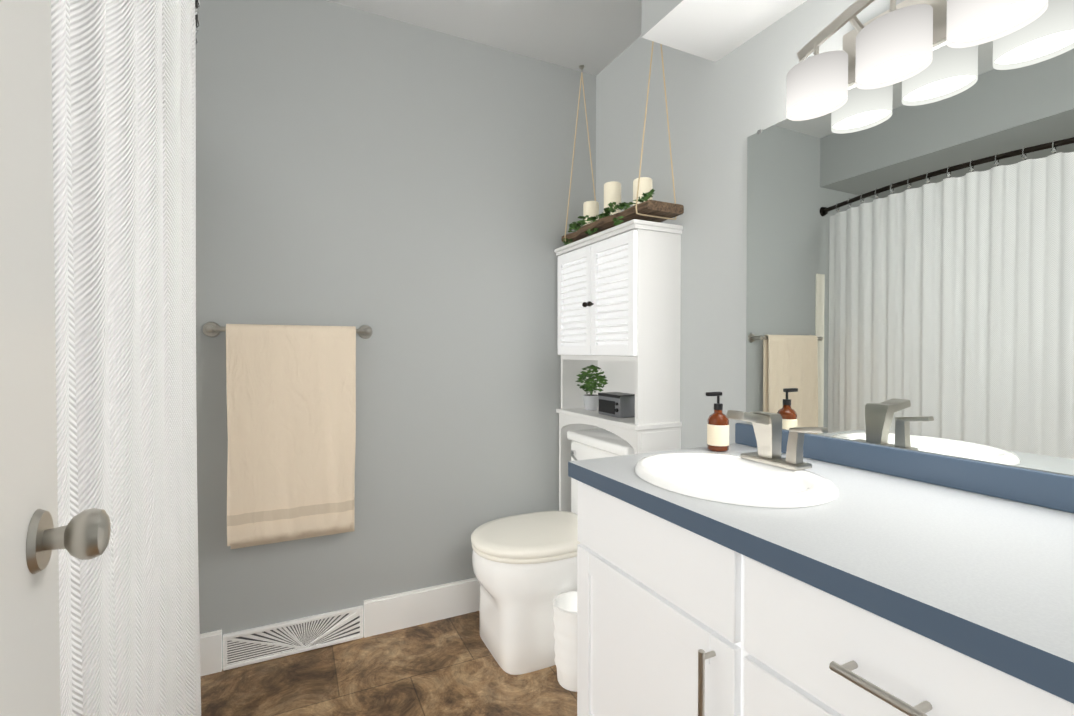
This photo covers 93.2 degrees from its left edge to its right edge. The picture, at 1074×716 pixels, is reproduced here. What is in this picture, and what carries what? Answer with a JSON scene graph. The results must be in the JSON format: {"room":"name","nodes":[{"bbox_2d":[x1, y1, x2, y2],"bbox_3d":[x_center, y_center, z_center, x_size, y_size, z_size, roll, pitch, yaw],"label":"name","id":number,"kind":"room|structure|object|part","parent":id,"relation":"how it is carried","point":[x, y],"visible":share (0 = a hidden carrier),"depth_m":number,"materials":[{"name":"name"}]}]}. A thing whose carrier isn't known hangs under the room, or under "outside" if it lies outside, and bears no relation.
{"room":"bathroom","nodes":[
{"label":"bathroom","id":0,"kind":"room"},
{"bbox_2d":[51,0,200,715],"bbox_3d":[-0.851,0.075,1.043,0.246,1.975,1.546,0,1,-26],"label":"shower curtain","id":1,"kind":"object","parent":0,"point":[124,120],"visible":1,"depth_m":0.83,"materials":[{"name":"white fabric"}]},
{"bbox_3d":[-0.853,-0.882,1.028,0.241,0.060,1.546,0,1,-26],"label":"rod","id":2,"kind":"part","parent":1,"relation":"part of","materials":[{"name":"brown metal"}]},
{"bbox_2d":[201,611,576,715],"bbox_3d":[-0.347,1.139,0.943,2.669,0.060,2.392,0,1,-26],"label":"floor","id":3,"kind":"structure","parent":0,"point":[450,666],"depth_m":1.72,"materials":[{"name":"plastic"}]},
{"bbox_2d":[471,428,633,674],"bbox_3d":[0.096,0.711,2.008,0.727,0.766,0.450,0,1,-26],"label":"toilet","id":4,"kind":"object","parent":3,"relation":"on","point":[525,568],"visible":0.62,"depth_m":1.79,"materials":[{"name":"white ceramic"}]},
{"bbox_3d":[0.002,0.682,1.962,0.518,0.050,0.402,0,1,-26],"label":"seat","id":5,"kind":"part","parent":4,"relation":"part of","materials":[{"name":"white plastic"}]},
{"bbox_3d":[0.163,0.423,2.190,0.031,0.039,0.080,0,1,-26],"label":"lever","id":6,"kind":"part","parent":4,"relation":"part of","materials":[{"name":"silver metal"}]},
{"bbox_2d":[553,591,576,691],"bbox_3d":[0.132,0.963,1.728,0.158,0.269,0.158,0,1,-26],"label":"waste bin","id":7,"kind":"object","parent":3,"relation":"on","point":[565,623],"visible":0.52,"depth_m":1.67,"materials":[{"name":"white plastic"}]},
{"bbox_2d":[554,219,682,511],"bbox_3d":[0.305,0.297,2.126,0.244,1.590,0.605,0,1,-26],"label":"cabinet","id":8,"kind":"object","parent":3,"relation":"on","point":[619,305],"visible":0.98,"depth_m":1.91,"materials":[{"name":"white wood"}]},
{"bbox_2d":[583,395,597,409],"bbox_3d":[0.245,0.201,2.296,0.074,0.066,0.074,0,1,-26],"label":"pot","id":9,"kind":"object","parent":8,"relation":"on","point":[590,402],"visible":0.88,"depth_m":2.27,"materials":[{"name":"grey ceramic"}]},
{"bbox_2d":[575,365,607,394],"bbox_3d":[0.241,0.100,2.297,0.142,0.140,0.152,0,1,-26],"label":"potted plant","id":10,"kind":"object","parent":9,"relation":"in","point":[590,385],"visible":1,"depth_m":2.27,"materials":[{"name":"green plant"}]},
{"bbox_2d":[598,396,634,417],"bbox_3d":[0.335,0.193,2.094,0.095,0.088,0.160,0,1,-26],"label":"radio","id":11,"kind":"object","parent":8,"relation":"on","point":[625,406],"visible":0.6,"depth_m":2.02,"materials":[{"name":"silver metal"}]},
{"bbox_2d":[598,392,634,413],"bbox_3d":[0.333,0.186,2.093,0.102,0.078,0.154,0,1,-26],"label":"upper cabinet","id":12,"kind":"object","parent":11,"relation":"attached to","point":[606,406],"visible":0.96,"depth_m":2.08,"materials":[{"name":"black plastic"}]},
{"bbox_2d":[568,472,1073,715],"bbox_3d":[0.654,0.720,0.938,0.662,0.779,1.312,0,1,-26],"label":"bathroom vanity","id":13,"kind":"object","parent":3,"relation":"on","point":[764,564],"depth_m":0.90,"materials":[{"name":"painted wood"},{"name":"brushed nickel"}]},
{"bbox_2d":[568,444,1073,691],"bbox_3d":[0.662,0.309,0.937,0.643,0.040,1.314,0,1,-26],"label":"countertop","id":14,"kind":"structure","parent":13,"relation":"on","point":[992,574],"depth_m":0.77,"materials":[{"name":"white laminate"}]},
{"bbox_2d":[707,410,728,451],"bbox_3d":[0.550,0.218,1.543,0.062,0.123,0.062,0,1,-26],"label":"soap bottle","id":15,"kind":"object","parent":14,"relation":"on","point":[717,422],"depth_m":1.52,"materials":[{"name":"orange glass"}]},
{"bbox_2d":[600,444,883,519],"bbox_3d":[0.452,0.350,1.208,0.397,0.170,0.470,0,1,-26],"label":"sink","id":16,"kind":"object","parent":14,"relation":"in","point":[717,475],"depth_m":1.22,"materials":[{"name":"white ceramic"}]},
{"bbox_2d":[724,410,831,467],"bbox_3d":[0.567,0.197,1.237,0.155,0.137,0.213,0,1,-26],"label":"faucet","id":17,"kind":"object","parent":14,"relation":"on","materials":[{"name":"silver metal"}]},
{"bbox_2d":[196,0,595,668],"bbox_3d":[-0.849,-0.126,1.955,2.669,2.440,0.100,0,1,-26],"label":"wall","id":18,"kind":"structure","parent":0,"point":[402,190],"depth_m":2.03,"materials":[{"name":"grey paint"}]},
{"bbox_2d":[200,633,221,675],"bbox_3d":[-1.178,1.032,1.748,0.160,0.132,0.014,0,1,-26],"label":"baseboard","id":19,"kind":"structure","parent":18,"relation":"attached to","point":[211,654],"depth_m":1.76,"materials":[{"name":"white wood"}]},
{"bbox_2d":[200,630,221,637],"bbox_3d":[-1.179,0.961,1.749,0.160,0.009,0.008,0,1,-26],"label":"cap","id":20,"kind":"object","parent":19,"relation":"on","point":[210,633],"visible":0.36,"depth_m":1.77,"materials":[{"name":"white wood"}]},
{"bbox_2d":[203,322,371,548],"bbox_3d":[-0.879,0.266,1.835,0.563,0.786,0.098,0,1,-26],"label":"towel rail","id":21,"kind":"object","parent":18,"relation":"attached to","point":[291,409],"visible":1,"depth_m":1.79,"materials":[{"name":"beige fabric"}]},
{"bbox_2d":[223,605,362,670],"bbox_3d":[-0.891,1.032,1.884,0.468,0.121,0.020,0,1,-26],"label":"air vent","id":22,"kind":"object","parent":18,"relation":"in","point":[265,643],"visible":1,"depth_m":1.87,"materials":[{"name":"white metal"}]},
{"bbox_2d":[364,580,479,637],"bbox_3d":[-0.202,1.025,2.223,1.059,0.132,0.014,0,1,-26],"label":"baseboard","id":23,"kind":"structure","parent":18,"relation":"attached to","point":[401,612],"depth_m":2.08,"materials":[{"name":"white wood"}]},
{"bbox_2d":[364,577,476,603],"bbox_3d":[-0.203,0.954,2.224,1.059,0.009,0.008,0,1,-26],"label":"cap","id":24,"kind":"object","parent":23,"relation":"on","point":[418,590],"visible":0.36,"depth_m":2.09,"materials":[{"name":"white wood"}]},
{"bbox_2d":[327,0,641,75],"bbox_3d":[-0.347,-1.361,0.907,2.669,0.060,2.392,0,1,-26],"label":"ceiling","id":25,"kind":"structure","parent":0,"point":[595,37],"depth_m":2.04,"materials":[{"name":"white paint"}]},
{"bbox_2d":[562,41,683,245],"bbox_3d":[0.319,-0.923,2.089,0.210,0.848,0.617,0,1,-26],"label":"shelf","id":26,"kind":"object","parent":25,"relation":"hanging from","point":[645,207],"visible":0.85,"depth_m":1.96,"materials":[{"name":"brown wood"}]},
{"bbox_2d":[641,0,806,61],"bbox_3d":[0.787,-1.171,1.038,0.317,0.322,1.430,0,1,-26],"label":"soffit","id":27,"kind":"structure","parent":0,"point":[714,30],"depth_m":1.55,"materials":[{"name":"white paint"}]},
{"bbox_2d":[596,0,1073,475],"bbox_3d":[0.830,-0.118,1.442,0.100,2.440,2.292,0,1,-26],"label":"wall","id":28,"kind":"structure","parent":0,"point":[721,110],"depth_m":1.80,"materials":[{"name":"grey paint"}]},
{"bbox_2d":[732,428,1073,511],"bbox_3d":[0.943,0.254,1.073,0.019,0.067,1.314,0,1,-26],"label":"backsplash","id":29,"kind":"structure","parent":28,"relation":"attached to","point":[1046,489],"depth_m":1.11,"materials":[{"name":"blue laminate"}]},
{"bbox_2d":[746,0,1073,474],"bbox_3d":[0.956,-0.243,1.056,0.008,0.923,1.283,0,1,-26],"label":"mirror","id":30,"kind":"object","parent":28,"relation":"attached to","point":[910,263],"visible":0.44,"depth_m":1.16,"materials":[{"name":"clear glass"}]},
{"bbox_2d":[786,0,1047,120],"bbox_3d":[0.862,-0.757,1.072,0.157,0.228,0.705,0,1,-26],"label":"sconce","id":31,"kind":"object","parent":28,"relation":"attached to","point":[894,44],"visible":1,"depth_m":1.14,"materials":[{"name":"white glass"}]},
{"bbox_3d":[0.879,-0.787,1.080,0.119,0.167,0.662,0,1,-26],"label":"frame","id":32,"kind":"part","parent":31,"relation":"part of","materials":[{"name":"silver metal"}]},
{"bbox_3d":[0.110,-0.095,-0.127,2.569,2.440,0.100,0,1,-26],"label":"wall","id":33,"kind":"structure","parent":0,"visible":0},
{"bbox_2d":[0,0,60,715],"bbox_3d":[-0.341,0.099,0.206,0.035,2.018,0.800,0,1,-30],"label":"door","id":34,"kind":"structure","parent":33,"relation":"in","point":[29,649],"depth_m":0.48,"materials":[{"name":"grey wood"}]},
{"bbox_2d":[26,508,110,573],"bbox_3d":[-0.502,0.181,0.494,0.132,0.066,0.066,0,1,-26],"label":"door knob","id":35,"kind":"object","parent":34,"relation":"attached to","point":[84,535],"depth_m":0.50,"materials":[{"name":"silver metal"}]}
]}

